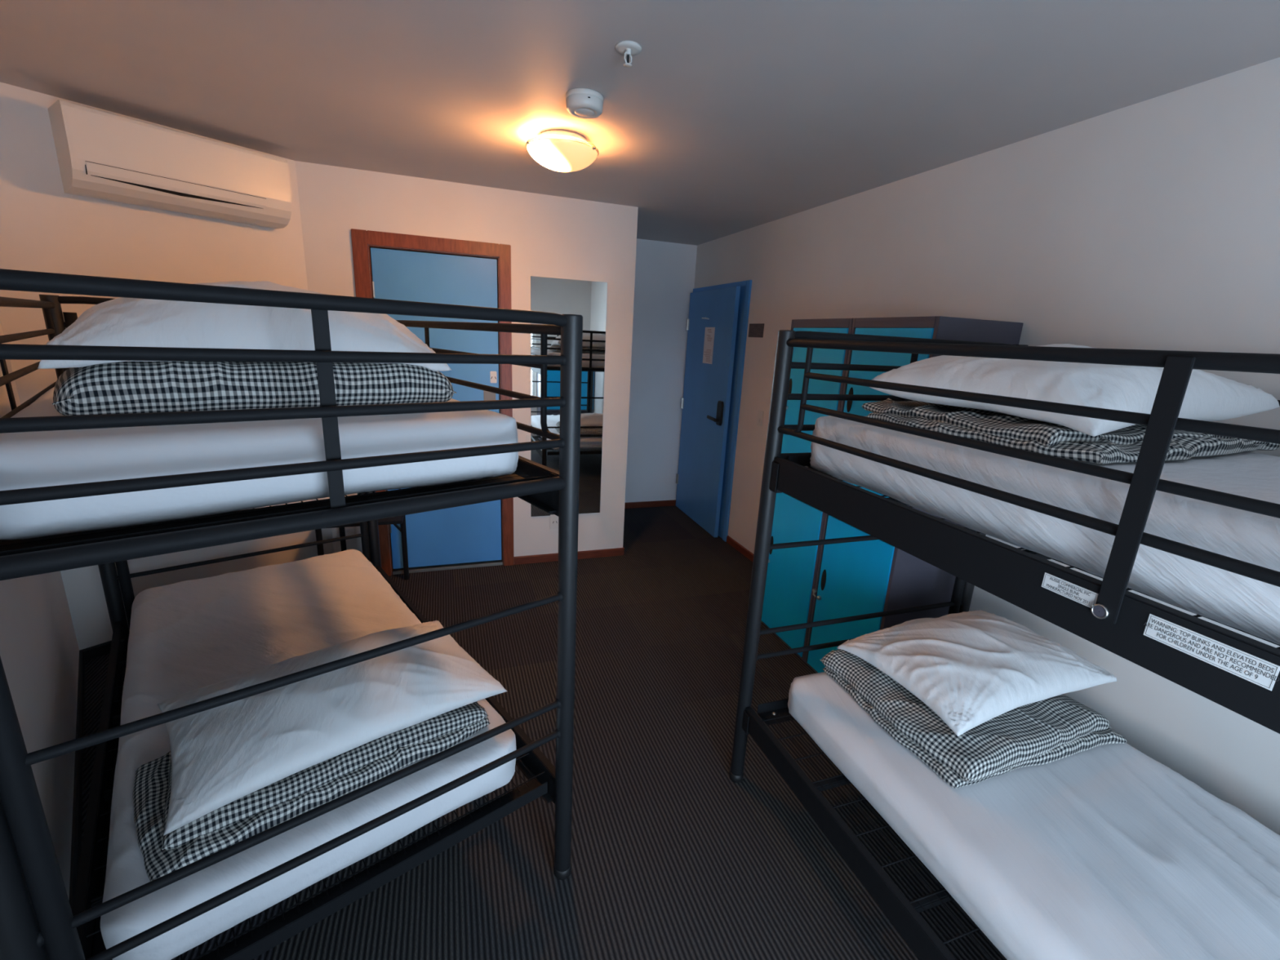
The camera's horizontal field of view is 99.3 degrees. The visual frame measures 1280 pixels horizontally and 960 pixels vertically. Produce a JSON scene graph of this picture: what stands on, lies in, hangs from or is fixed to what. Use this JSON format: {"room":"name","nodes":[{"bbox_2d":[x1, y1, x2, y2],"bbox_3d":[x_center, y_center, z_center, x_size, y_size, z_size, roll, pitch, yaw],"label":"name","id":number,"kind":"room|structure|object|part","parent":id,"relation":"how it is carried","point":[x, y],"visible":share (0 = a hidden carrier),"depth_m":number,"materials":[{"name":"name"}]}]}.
{"room":"dormitory","nodes":[
{"label":"dormitory","id":0,"kind":"room"},
{"bbox_2d":[0,319,79,901],"bbox_3d":[-1.034,0.203,0.634,0.120,2.505,4.820,-11,20,-43],"label":"wall","id":1,"kind":"structure","parent":0,"point":[39,650],"depth_m":1.70,"materials":[{"name":"paint"}]},
{"bbox_2d":[69,650,85,909],"bbox_3d":[-1.047,1.374,0.989,0.012,0.060,4.820,-11,20,-43],"label":"baseboard","id":2,"kind":"structure","parent":1,"relation":"attached to","point":[76,843],"depth_m":1.89,"materials":[{"name":"black plastic"}]},
{"bbox_2d":[0,82,333,649],"bbox_3d":[-2.358,-0.447,2.854,0.120,2.505,1.218,13,18,33],"label":"wall","id":3,"kind":"structure","parent":0,"point":[44,228],"depth_m":2.53,"materials":[{"name":"paint"}]},
{"bbox_2d":[79,640,111,661],"bbox_3d":[-2.365,0.746,3.127,0.012,0.060,1.218,13,18,33],"label":"baseboard","id":4,"kind":"structure","parent":3,"relation":"attached to","point":[100,650],"depth_m":2.68,"materials":[{"name":"black plastic"}]},
{"bbox_2d":[47,99,291,229],"bbox_3d":[-2.132,-1.434,2.554,0.209,0.317,0.817,13,18,33],"label":"air conditioner","id":5,"kind":"object","parent":3,"relation":"attached to","point":[101,155],"visible":1,"depth_m":2.43,"materials":[{"name":"white plastic"}]},
{"bbox_2d":[295,160,638,573],"bbox_3d":[-1.037,-0.598,3.691,1.997,2.505,0.120,-2,16,-19],"label":"wall","id":6,"kind":"structure","parent":0,"point":[548,236],"depth_m":3.51,"materials":[{"name":"paint"}]},
{"bbox_2d":[351,228,514,576],"bbox_3d":[-1.317,-0.428,3.617,0.905,2.185,0.118,-2,16,-19],"label":"trim","id":7,"kind":"structure","parent":6,"relation":"attached to","point":[362,240],"depth_m":3.41,"materials":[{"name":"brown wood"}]},
{"bbox_2d":[370,247,501,568],"bbox_3d":[-1.311,-0.399,3.610,0.731,2.057,0.050,-2,16,-19],"label":"door","id":8,"kind":"structure","parent":6,"relation":"in","point":[469,533],"depth_m":3.54,"materials":[{"name":"blue wood"}]},
{"bbox_2d":[483,390,495,400],"bbox_3d":[-1.009,-0.568,3.651,0.078,0.075,0.008,-2,16,-19],"label":"cover","id":9,"kind":"object","parent":8,"relation":"attached to","point":[487,395],"visible":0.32,"depth_m":3.65,"materials":[{"name":"grey plastic"}]},
{"bbox_2d":[489,371,497,382],"bbox_3d":[-0.977,-0.686,3.628,0.042,0.078,0.012,-2,16,-19],"label":"power outlet","id":10,"kind":"object","parent":8,"relation":"attached to","point":[493,374],"visible":1,"depth_m":3.63,"materials":[{"name":"white plastic"}]},
{"bbox_2d":[392,560,502,574],"bbox_3d":[-1.360,0.621,3.879,0.736,0.022,0.048,-2,16,-19],"label":"trim","id":11,"kind":"structure","parent":6,"relation":"attached to","point":[460,566],"depth_m":3.87,"materials":[{"name":"brown wood"}]},
{"bbox_2d":[526,434,530,442],"bbox_3d":[-0.780,-0.280,3.802,0.030,0.075,0.008,-2,16,-19],"label":"wall switch","id":12,"kind":"object","parent":6,"relation":"attached to","point":[528,436],"visible":0.6,"depth_m":3.79,"materials":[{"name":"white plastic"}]},
{"bbox_2d":[549,514,558,528],"bbox_3d":[-0.629,0.307,4.019,0.075,0.115,0.012,-2,16,-19],"label":"power outlet","id":13,"kind":"object","parent":6,"relation":"attached to","point":[553,524],"visible":0.8,"depth_m":4.02,"materials":[{"name":"white plastic"}]},
{"bbox_2d":[530,275,607,516],"bbox_3d":[-0.507,-0.540,3.828,0.517,1.647,0.007,-2,16,-19],"label":"wall mirror","id":14,"kind":"object","parent":6,"relation":"attached to","point":[587,299],"visible":0.71,"depth_m":3.79,"materials":[{"name":"grey mirror"}]},
{"bbox_2d":[514,547,623,564],"bbox_3d":[-0.529,0.577,4.132,0.839,0.060,0.012,-2,16,-19],"label":"baseboard","id":15,"kind":"structure","parent":6,"relation":"attached to","point":[618,551],"depth_m":4.10,"materials":[{"name":"brown wood"}]},
{"bbox_2d":[80,506,1007,959],"bbox_3d":[-0.571,1.165,2.116,4.631,0.060,6.630,-2,16,-19],"label":"floor","id":16,"kind":"structure","parent":0,"point":[673,857],"depth_m":1.94,"materials":[{"name":"carpet"}]},
{"bbox_2d":[0,268,582,959],"bbox_3d":[-1.243,0.274,1.898,1.123,1.706,2.018,-9,19,-39],"label":"bunk bed","id":17,"kind":"object","parent":16,"relation":"on","point":[37,920],"visible":0.54,"depth_m":1.10,"materials":[{"name":"black metal"}]},
{"bbox_3d":[-1.619,-0.044,1.468,0.052,0.102,1.900,-9,19,-39],"label":"rail","id":18,"kind":"part","parent":17,"relation":"part of","materials":[{"name":"black metal"}]},
{"bbox_3d":[-1.618,-0.266,1.401,0.018,0.018,1.700,-9,19,-39],"label":"guard rail","id":19,"kind":"part","parent":17,"relation":"part of","materials":[{"name":"black metal"}]},
{"bbox_3d":[-1.017,0.557,0.843,0.052,1.693,0.052,-9,19,-39],"label":"post","id":20,"kind":"part","parent":17,"relation":"part of","materials":[{"name":"black metal"}]},
{"bbox_3d":[-1.609,-0.446,1.354,0.025,0.025,1.920,-9,19,-39],"label":"guard rail","id":21,"kind":"part","parent":17,"relation":"part of","materials":[{"name":"black metal"}]},
{"bbox_3d":[-1.614,-0.357,1.377,0.018,0.018,1.700,-9,19,-39],"label":"guard rail","id":22,"kind":"part","parent":17,"relation":"part of","materials":[{"name":"black metal"}]},
{"bbox_3d":[-1.623,-0.182,1.423,0.019,0.019,1.920,-9,19,-39],"label":"guard rail","id":23,"kind":"part","parent":17,"relation":"part of","materials":[{"name":"black metal"}]},
{"bbox_3d":[-2.281,0.117,2.275,0.052,1.693,0.052,-9,19,-39],"label":"post","id":24,"kind":"part","parent":17,"relation":"part of","materials":[{"name":"black metal"}]},
{"bbox_3d":[-1.834,-0.755,2.402,1.023,0.031,0.027,-9,19,-39],"label":"rail","id":25,"kind":"part","parent":17,"relation":"part of","materials":[{"name":"black metal"}]},
{"bbox_3d":[-1.666,0.871,1.708,0.052,0.083,1.900,-9,19,-39],"label":"rail","id":26,"kind":"part","parent":17,"relation":"part of","materials":[{"name":"black metal"}]},
{"bbox_3d":[-2.274,0.677,2.378,0.032,0.083,0.018,-9,19,-39],"label":"hook plate","id":27,"kind":"part","parent":17,"relation":"part of","materials":[{"name":"black metal"}]},
{"bbox_3d":[-1.891,0.363,2.695,1.021,0.019,0.019,-9,19,-39],"label":"rail","id":28,"kind":"part","parent":17,"relation":"part of","materials":[{"name":"black metal"}]},
{"bbox_2d":[0,386,518,540],"bbox_3d":[-1.239,-0.227,1.768,0.991,0.169,1.826,-9,19,-39],"label":"mattress","id":29,"kind":"object","parent":17,"relation":"on","point":[38,459],"visible":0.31,"depth_m":1.01,"materials":[{"name":"white fabric"}]},
{"bbox_2d":[52,360,456,415],"bbox_3d":[-0.931,-0.264,1.391,0.784,0.115,0.475,-9,19,-39],"label":"quilt","id":30,"kind":"object","parent":29,"relation":"on","point":[121,387],"visible":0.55,"depth_m":1.16,"materials":[{"name":"fabric"}]},
{"bbox_2d":[37,280,451,371],"bbox_3d":[-0.941,-0.392,1.358,0.740,0.200,0.530,-9,19,-39],"label":"pillow","id":31,"kind":"object","parent":30,"relation":"on","point":[121,321],"visible":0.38,"depth_m":1.14,"materials":[{"name":"white fabric"}]},
{"bbox_3d":[-0.584,-0.029,1.045,1.021,0.021,0.021,-9,19,-39],"label":"rail","id":32,"kind":"part","parent":17,"relation":"part of","materials":[{"name":"black metal"}]},
{"bbox_3d":[-0.579,-0.128,1.019,1.021,0.021,0.021,-9,19,-39],"label":"rail","id":33,"kind":"part","parent":17,"relation":"part of","materials":[{"name":"black metal"}]},
{"bbox_3d":[-0.574,-0.226,0.994,1.021,0.021,0.021,-9,19,-39],"label":"rail","id":34,"kind":"part","parent":17,"relation":"part of","materials":[{"name":"black metal"}]},
{"bbox_3d":[-0.590,0.072,1.072,1.021,0.035,0.035,-9,19,-39],"label":"rail","id":35,"kind":"part","parent":17,"relation":"part of","materials":[{"name":"black metal"}]},
{"bbox_3d":[-0.569,-0.316,0.970,1.023,0.031,0.027,-9,19,-39],"label":"rail","id":36,"kind":"part","parent":17,"relation":"part of","materials":[{"name":"black metal"}]},
{"bbox_3d":[-0.605,0.380,1.152,1.021,0.019,0.019,-9,19,-39],"label":"rail","id":37,"kind":"part","parent":17,"relation":"part of","materials":[{"name":"black metal"}]},
{"bbox_2d":[100,549,515,959],"bbox_3d":[-1.273,0.687,2.002,0.933,0.166,1.850,-9,19,-39],"label":"mattress","id":38,"kind":"object","parent":17,"relation":"on","point":[185,636],"visible":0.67,"depth_m":1.63,"materials":[{"name":"white fabric"}]},
{"bbox_2d":[133,701,490,881],"bbox_3d":[-0.873,0.699,1.511,0.811,0.097,0.471,-9,19,-39],"label":"quilt","id":39,"kind":"object","parent":38,"relation":"on","point":[277,802],"visible":0.3,"depth_m":1.32,"materials":[{"name":"fabric"}]},
{"bbox_2d":[157,620,506,835],"bbox_3d":[-0.857,0.583,1.547,0.790,0.120,0.535,-9,19,-39],"label":"pillow","id":40,"kind":"object","parent":39,"relation":"on","point":[221,755],"visible":0.84,"depth_m":1.40,"materials":[{"name":"white fabric"}]},
{"bbox_3d":[-0.622,0.705,1.238,1.021,0.019,0.019,-9,19,-39],"label":"rail","id":41,"kind":"part","parent":17,"relation":"part of","materials":[{"name":"black metal"}]},
{"bbox_3d":[-0.627,0.803,1.263,1.021,0.019,0.019,-9,19,-39],"label":"rail","id":42,"kind":"part","parent":17,"relation":"part of","materials":[{"name":"black metal"}]},
{"bbox_3d":[-1.469,-0.019,2.950,0.052,1.694,0.052,-9,19,-39],"label":"post","id":43,"kind":"part","parent":17,"relation":"part of","materials":[{"name":"black metal"}]},
{"bbox_3d":[-0.875,0.739,2.366,0.052,0.083,1.900,-9,19,-39],"label":"rail","id":44,"kind":"part","parent":17,"relation":"part of","materials":[{"name":"black metal"}]},
{"bbox_3d":[-0.797,-0.581,2.030,0.025,0.025,1.920,-9,19,-39],"label":"guard rail","id":45,"kind":"part","parent":17,"relation":"part of","materials":[{"name":"black metal"}]},
{"bbox_3d":[-0.801,-0.492,2.053,0.018,0.018,1.700,-9,19,-39],"label":"guard rail","id":46,"kind":"part","parent":17,"relation":"part of","materials":[{"name":"black metal"}]},
{"bbox_3d":[-0.806,-0.401,2.077,0.018,0.018,1.700,-9,19,-39],"label":"guard rail","id":47,"kind":"part","parent":17,"relation":"part of","materials":[{"name":"black metal"}]},
{"bbox_3d":[-0.828,-0.176,2.126,0.052,0.102,1.900,-9,19,-39],"label":"rail","id":48,"kind":"part","parent":17,"relation":"part of","materials":[{"name":"black metal"}]},
{"bbox_3d":[-0.810,-0.317,2.099,0.019,0.019,1.920,-9,19,-39],"label":"guard rail","id":49,"kind":"part","parent":17,"relation":"part of","materials":[{"name":"black metal"}]},
{"bbox_3d":[-0.261,0.959,1.694,0.032,0.083,0.042,-9,19,-39],"label":"hook plate","id":50,"kind":"part","parent":17,"relation":"part of","materials":[{"name":"black metal"}]},
{"bbox_3d":[-0.214,0.044,1.454,0.032,0.102,0.042,-9,19,-39],"label":"hook plate","id":51,"kind":"part","parent":17,"relation":"part of","materials":[{"name":"black metal"}]},
{"bbox_3d":[-0.205,0.421,1.519,0.052,1.694,0.052,-9,19,-39],"label":"post","id":52,"kind":"part","parent":17,"relation":"part of","materials":[{"name":"black metal"}]},
{"bbox_2d":[315,515,408,579],"bbox_3d":[-1.723,0.465,3.417,0.470,0.519,0.322,-2,16,-19],"label":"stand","id":53,"kind":"object","parent":16,"relation":"on","point":[401,520],"visible":0.22,"depth_m":3.46,"materials":[{"name":"black metal"}]},
{"bbox_3d":[-1.879,0.520,3.217,0.032,0.499,0.032,-2,16,-19],"label":"leg","id":54,"kind":"part","parent":53,"relation":"part of","materials":[{"name":"black metal"}]},
{"bbox_3d":[-1.908,0.443,3.504,0.032,0.499,0.032,-2,16,-19],"label":"leg","id":55,"kind":"part","parent":53,"relation":"part of","materials":[{"name":"black metal"}]},
{"bbox_3d":[-1.568,0.429,3.623,0.032,0.499,0.032,-2,16,-19],"label":"leg","id":56,"kind":"part","parent":53,"relation":"part of","materials":[{"name":"black metal"}]},
{"bbox_2d":[760,318,853,661],"bbox_3d":[1.056,0.052,3.021,0.472,1.795,0.482,-2,16,-19],"label":"locker","id":57,"kind":"object","parent":16,"relation":"on","point":[791,575],"visible":0.25,"depth_m":2.94,"materials":[{"name":"teal metal"}]},
{"bbox_3d":[0.840,0.510,3.066,0.020,0.835,0.434,-2,16,-19],"label":"door","id":58,"kind":"part","parent":57,"relation":"part of","materials":[{"name":"teal metal"}]},
{"bbox_3d":[0.884,-0.345,2.842,0.020,0.867,0.434,-2,16,-19],"label":"door","id":59,"kind":"part","parent":57,"relation":"part of","materials":[{"name":"teal metal"}]},
{"bbox_2d":[804,315,1023,673],"bbox_3d":[1.215,0.175,2.580,0.472,1.795,0.482,-2,16,-19],"label":"locker","id":60,"kind":"object","parent":16,"relation":"on","point":[857,578],"visible":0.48,"depth_m":2.44,"materials":[{"name":"teal metal"}]},
{"bbox_3d":[0.999,0.634,2.625,0.020,0.835,0.434,-2,16,-19],"label":"door","id":61,"kind":"part","parent":60,"relation":"part of","materials":[{"name":"teal metal"}]},
{"bbox_3d":[1.043,-0.221,2.401,0.020,0.867,0.434,-2,16,-19],"label":"door","id":62,"kind":"part","parent":60,"relation":"part of","materials":[{"name":"teal metal"}]},
{"bbox_2d":[728,329,1279,959],"bbox_3d":[1.231,0.581,1.211,1.091,1.706,2.018,-2,16,-19],"label":"bunk bed","id":63,"kind":"object","parent":16,"relation":"on","point":[1240,673],"visible":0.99,"depth_m":1.07,"materials":[{"name":"black metal"}]},
{"bbox_3d":[0.408,0.904,2.035,0.032,0.083,0.042,-2,16,-19],"label":"hook plate","id":64,"kind":"part","parent":63,"relation":"part of","materials":[{"name":"black metal"}]},
{"bbox_3d":[0.422,0.345,1.931,0.052,1.694,0.052,-2,16,-19],"label":"post","id":65,"kind":"part","parent":63,"relation":"part of","materials":[{"name":"black metal"}]},
{"bbox_3d":[0.455,-0.011,1.795,0.032,0.102,0.042,-2,16,-19],"label":"hook plate","id":66,"kind":"part","parent":63,"relation":"part of","materials":[{"name":"black metal"}]},
{"bbox_3d":[0.930,-0.091,1.992,0.989,0.035,0.035,-2,16,-19],"label":"rail","id":67,"kind":"part","parent":63,"relation":"part of","materials":[{"name":"black metal"}]},
{"bbox_3d":[0.936,-0.192,1.966,0.989,0.021,0.021,-2,16,-19],"label":"rail","id":68,"kind":"part","parent":63,"relation":"part of","materials":[{"name":"black metal"}]},
{"bbox_3d":[0.893,0.640,2.183,0.989,0.019,0.019,-2,16,-19],"label":"rail","id":69,"kind":"part","parent":63,"relation":"part of","materials":[{"name":"black metal"}]},
{"bbox_3d":[0.946,-0.389,1.914,0.989,0.021,0.021,-2,16,-19],"label":"rail","id":70,"kind":"part","parent":63,"relation":"part of","materials":[{"name":"black metal"}]},
{"bbox_3d":[0.941,-0.291,1.940,0.989,0.021,0.021,-2,16,-19],"label":"rail","id":71,"kind":"part","parent":63,"relation":"part of","materials":[{"name":"black metal"}]},
{"bbox_3d":[0.730,1.131,1.185,0.052,0.083,1.900,-2,16,-19],"label":"rail","id":72,"kind":"part","parent":63,"relation":"part of","materials":[{"name":"black metal"}]},
{"bbox_3d":[0.898,0.542,2.158,0.989,0.019,0.019,-2,16,-19],"label":"rail","id":73,"kind":"part","parent":63,"relation":"part of","materials":[{"name":"black metal"}]},
{"bbox_3d":[0.915,0.217,2.073,0.989,0.019,0.019,-2,16,-19],"label":"rail","id":74,"kind":"part","parent":63,"relation":"part of","materials":[{"name":"black metal"}]},
{"bbox_3d":[0.950,-0.478,1.890,0.991,0.031,0.027,-2,16,-19],"label":"rail","id":75,"kind":"part","parent":63,"relation":"part of","materials":[{"name":"black metal"}]},
{"bbox_3d":[1.396,0.306,2.272,0.052,1.693,0.052,-2,16,-19],"label":"post","id":76,"kind":"part","parent":63,"relation":"part of","materials":[{"name":"black metal"}]},
{"bbox_3d":[0.776,0.216,0.945,0.052,0.102,1.900,-2,16,-19],"label":"rail","id":77,"kind":"part","parent":63,"relation":"part of","materials":[{"name":"black metal"}]},
{"bbox_3d":[0.770,0.077,0.904,0.019,0.019,1.920,-2,16,-19],"label":"guard rail","id":78,"kind":"part","parent":63,"relation":"part of","materials":[{"name":"black metal"}]},
{"bbox_3d":[0.784,-0.187,0.835,0.025,0.025,1.920,-2,16,-19],"label":"guard rail","id":79,"kind":"part","parent":63,"relation":"part of","materials":[{"name":"black metal"}]},
{"bbox_2d":[787,671,1279,959],"bbox_3d":[1.240,0.990,1.325,0.938,0.170,1.851,-2,16,-19],"label":"mattress","id":80,"kind":"object","parent":63,"relation":"on","point":[1104,851],"visible":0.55,"depth_m":1.35,"materials":[{"name":"white fabric"}]},
{"bbox_2d":[819,648,1127,788],"bbox_3d":[1.090,0.709,1.855,0.724,0.099,0.630,-2,16,-19],"label":"quilt","id":81,"kind":"object","parent":80,"relation":"on","point":[1050,730],"visible":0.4,"depth_m":1.64,"materials":[{"name":"fabric"}]},
{"bbox_2d":[836,609,1117,736],"bbox_3d":[1.155,0.584,1.878,0.750,0.150,0.490,-3,16,-22],"label":"pillow","id":82,"kind":"object","parent":81,"relation":"on","point":[971,668],"visible":1,"depth_m":1.75,"materials":[{"name":"white fabric"}]},
{"bbox_3d":[0.775,-0.007,0.882,0.018,0.018,1.700,-2,16,-19],"label":"guard rail","id":83,"kind":"part","parent":63,"relation":"part of","materials":[{"name":"black metal"}]},
{"bbox_3d":[0.779,-0.098,0.858,0.018,0.018,1.700,-2,16,-19],"label":"guard rail","id":84,"kind":"part","parent":63,"relation":"part of","materials":[{"name":"black metal"}]},
{"bbox_2d":[809,415,1279,644],"bbox_3d":[1.257,0.089,1.078,0.958,0.180,1.848,-2,16,-19],"label":"mattress","id":85,"kind":"object","parent":63,"relation":"on","point":[1251,606],"visible":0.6,"depth_m":1.02,"materials":[{"name":"white fabric"}]},
{"bbox_2d":[862,398,1279,464],"bbox_3d":[1.149,-0.167,1.521,0.807,0.068,0.680,-3,16,-23],"label":"quilt","id":86,"kind":"object","parent":85,"relation":"on","point":[1122,445],"visible":0.62,"depth_m":1.26,"materials":[{"name":"fabric"}]},
{"bbox_2d":[869,343,1279,436],"bbox_3d":[1.157,-0.277,1.499,0.760,0.191,0.620,-3,16,-23],"label":"pillow","id":87,"kind":"object","parent":86,"relation":"on","point":[1208,397],"visible":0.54,"depth_m":1.28,"materials":[{"name":"white fabric"}]},
{"bbox_2d":[0,0,1279,245],"bbox_3d":[-0.443,-1.332,1.462,4.631,0.100,6.630,-2,16,-19],"label":"ceiling","id":88,"kind":"structure","parent":0,"point":[730,117],"depth_m":1.84,"materials":[{"name":"paint"}]},
{"bbox_2d":[525,129,599,172],"bbox_3d":[-0.349,-1.465,2.445,0.328,0.130,0.326,-2,16,-19],"label":"ceiling lamp","id":89,"kind":"object","parent":88,"relation":"attached to","point":[558,150],"visible":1,"depth_m":2.35,"materials":[{"name":"white glass"}]},
{"bbox_3d":[-0.345,-1.514,2.433,0.256,0.029,0.256,-2,16,-19],"label":"ceiling plate","id":90,"kind":"part","parent":89,"relation":"part of","materials":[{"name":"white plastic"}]},
{"bbox_2d":[565,88,603,118],"bbox_3d":[-0.203,-1.377,1.998,0.138,0.060,0.138,-2,16,-19],"label":"smoke detector","id":91,"kind":"object","parent":88,"relation":"attached to","point":[582,103],"visible":1,"depth_m":1.95,"materials":[{"name":"white plastic"}]},
{"bbox_2d":[615,40,641,67],"bbox_3d":[-0.036,-1.283,1.648,0.080,0.047,0.080,-2,16,-19],"label":"sprinkler","id":92,"kind":"object","parent":88,"relation":"attached to","point":[628,48],"visible":1,"depth_m":1.64,"materials":[{"name":"white plastic"}]},
{"bbox_2d":[625,238,697,502],"bbox_3d":[-0.069,-0.943,5.198,1.089,2.505,0.120,-2,16,-19],"label":"wall","id":93,"kind":"structure","parent":0,"point":[665,271],"depth_m":5.18,"materials":[{"name":"white paint"}]},
{"bbox_2d":[624,499,675,508],"bbox_3d":[-0.045,0.252,5.469,0.957,0.060,0.012,-2,16,-19],"label":"baseboard","id":94,"kind":"structure","parent":93,"relation":"attached to","point":[659,503],"depth_m":5.51,"materials":[{"name":"brown wood"}]},
{"bbox_2d":[693,57,1279,835],"bbox_3d":[1.525,-0.172,2.564,0.120,2.505,6.350,-2,16,-19],"label":"wall","id":95,"kind":"structure","parent":0,"point":[1153,224],"depth_m":1.96,"materials":[{"name":"paint"}]},
{"bbox_2d":[675,285,740,537],"bbox_3d":[0.543,-0.620,4.892,0.093,2.071,0.937,-2,15,-18],"label":"door","id":96,"kind":"structure","parent":95,"relation":"in","point":[705,402],"depth_m":4.80,"materials":[{"name":"blue wood"}]},
{"bbox_2d":[702,327,715,364],"bbox_3d":[0.594,-1.164,4.707,0.003,0.305,0.195,-2,15,-18],"label":"notice","id":97,"kind":"object","parent":96,"relation":"attached to","point":[709,331],"visible":1,"depth_m":4.70,"materials":[{"name":"white paper"}]},
{"bbox_3d":[0.614,-0.517,4.589,0.037,0.036,0.164,-2,15,-18],"label":"lever handle","id":98,"kind":"part","parent":96,"relation":"part of","materials":[{"name":"black plastic"}]},
{"bbox_3d":[0.663,-0.555,4.521,0.022,0.200,0.084,-2,15,-18],"label":"lock plate","id":99,"kind":"part","parent":96,"relation":"part of","materials":[{"name":"black plastic"}]},
{"bbox_2d":[693,280,751,542],"bbox_3d":[0.623,-0.628,4.880,0.018,2.125,1.043,-2,16,-19],"label":"trim","id":100,"kind":"structure","parent":95,"relation":"attached to","point":[748,283],"depth_m":4.41,"materials":[{"name":"blue wood"}]},
{"bbox_2d":[726,535,753,561],"bbox_3d":[1.597,1.163,2.313,0.012,0.060,5.165,-2,16,-19],"label":"baseboard","id":101,"kind":"structure","parent":95,"relation":"attached to","point":[730,540],"depth_m":4.45,"materials":[{"name":"brown wood"}]},
{"bbox_2d":[748,323,764,337],"bbox_3d":[0.878,-1.130,4.111,0.006,0.100,0.207,-2,16,-19],"label":"wall plaque","id":102,"kind":"object","parent":95,"relation":"attached to","point":[756,330],"visible":1,"depth_m":4.10,"materials":[{"name":"black plastic"}]},
{"bbox_2d":[756,409,764,426],"bbox_3d":[0.903,-0.467,4.102,0.014,0.115,0.075,-2,16,-19],"label":"light switch","id":103,"kind":"object","parent":95,"relation":"attached to","point":[760,413],"visible":1,"depth_m":4.09,"materials":[{"name":"white plastic"}]}
]}

